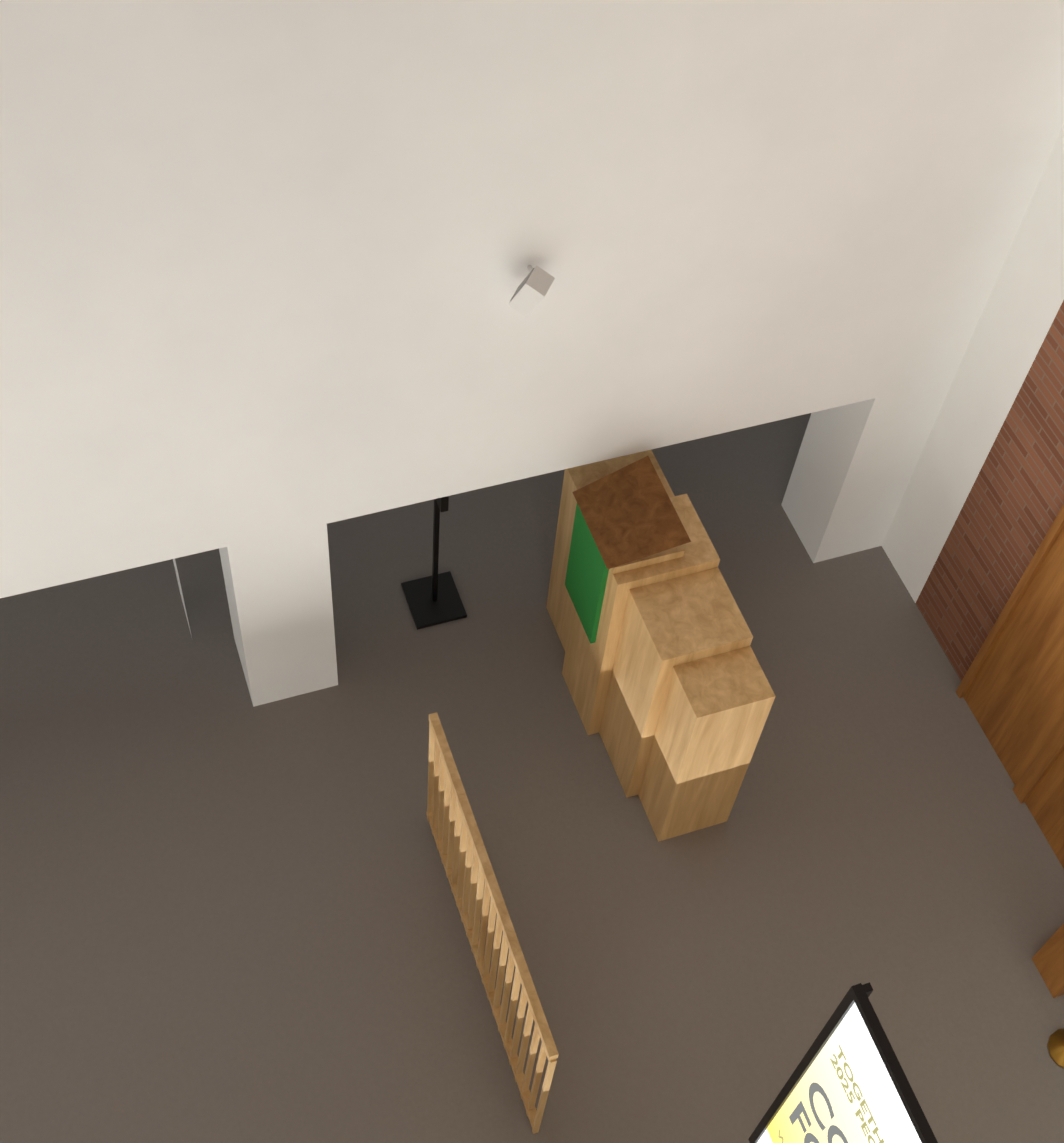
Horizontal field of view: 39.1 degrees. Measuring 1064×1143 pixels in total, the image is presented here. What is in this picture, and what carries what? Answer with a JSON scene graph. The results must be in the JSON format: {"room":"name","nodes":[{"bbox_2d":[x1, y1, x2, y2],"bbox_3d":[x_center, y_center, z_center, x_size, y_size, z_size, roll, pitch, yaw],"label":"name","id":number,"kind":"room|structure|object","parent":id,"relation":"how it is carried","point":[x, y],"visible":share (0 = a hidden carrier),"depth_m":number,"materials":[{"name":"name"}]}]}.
{"room":"church interior","nodes":[
{"label":"church interior","id":0,"kind":"room"},
{"bbox_2d":[173,559,191,636],"bbox_3d":[-2.963,-0.348,12.183,0.002,2.540,0.550,-14,57,-14],"label":"wall","id":1,"kind":"structure","parent":0,"point":[177,575],"depth_m":12.47,"materials":[{"name":"white paint"}]},
{"bbox_2d":[0,413,1063,1142],"bbox_3d":[-11.987,9.234,6.129,40.634,0.001,26.000,-14,57,-14],"label":"floor","id":2,"kind":"structure","parent":0,"point":[228,911],"depth_m":12.03,"materials":[{"name":"carpet"}]},
{"bbox_2d":[401,496,466,629],"bbox_3d":[-0.808,-0.376,12.583,0.463,2.218,0.700,-14,57,-14],"label":"monitor stand","id":3,"kind":"object","parent":2,"relation":"on","point":[434,599],"visible":0.57,"depth_m":13.39,"materials":[{"name":"black metal"}]},
{"bbox_2d":[426,712,558,1133],"bbox_3d":[-0.346,2.538,10.844,0.062,1.714,2.630,-14,57,-14],"label":"rail","id":4,"kind":"object","parent":2,"relation":"on","point":[460,846],"visible":1,"depth_m":10.48,"materials":[{"name":"brown wood"}]},
{"bbox_2d":[546,450,775,841],"bbox_3d":[0.883,0.489,11.937,0.874,2.490,2.450,-14,57,-14],"label":"pulpit","id":5,"kind":"object","parent":2,"relation":"on","point":[670,688],"visible":0.98,"depth_m":11.25,"materials":[{"name":"brown wood"}]},
{"bbox_2d":[748,982,937,1142],"bbox_3d":[2.041,4.640,7.922,1.132,4.334,3.660,-14,57,-14],"label":"screen","id":6,"kind":"object","parent":2,"relation":"on","point":[847,1082],"visible":1,"depth_m":7.44,"materials":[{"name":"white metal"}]},
{"bbox_2d":[956,504,1063,868],"bbox_3d":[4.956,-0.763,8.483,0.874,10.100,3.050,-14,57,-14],"label":"door","id":7,"kind":"structure","parent":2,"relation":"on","point":[1010,689],"depth_m":12.24,"materials":[{"name":"brown wood"}]},
{"bbox_2d":[1032,923,1063,997],"bbox_3d":[4.207,2.491,10.868,0.381,2.349,0.460,-14,57,-14],"label":"stand","id":8,"kind":"object","parent":2,"relation":"on","point":[1048,958],"visible":1,"depth_m":11.60,"materials":[{"name":"brown wood"}]},
{"bbox_2d":[1047,1029,1063,1067],"bbox_3d":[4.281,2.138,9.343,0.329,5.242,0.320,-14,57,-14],"label":"candle","id":9,"kind":"object","parent":2,"relation":"on","point":[1055,1045],"visible":0.96,"depth_m":11.43,"materials":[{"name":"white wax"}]},
{"bbox_2d":[0,0,1063,597],"bbox_3d":[-14.623,0.210,4.181,38.885,8.712,0.450,-14,57,-14],"label":"wall","id":10,"kind":"structure","parent":0,"point":[264,270],"depth_m":9.38,"materials":[{"name":"white paint"}]},
{"bbox_2d":[509,265,554,316],"bbox_3d":[-0.011,-1.800,9.531,0.299,0.279,0.338,-14,57,-14],"label":"speaker","id":11,"kind":"object","parent":10,"relation":"attached to","point":[531,291],"visible":1,"depth_m":9.44},
{"bbox_2d":[882,124,1063,602],"bbox_3d":[3.798,-3.170,9.555,0.001,11.000,0.690,-14,57,-14],"label":"wall","id":12,"kind":"structure","parent":0,"point":[1020,310],"depth_m":11.87,"materials":[{"name":"white paint"}]},
{"bbox_2d":[915,300,1063,680],"bbox_3d":[4.404,-2.621,9.213,0.720,11.000,0.930,-14,57,-14],"label":"brick wall","id":13,"kind":"structure","parent":0,"point":[1010,509],"depth_m":12.09,"materials":[{"name":"brown brick"}]}
]}

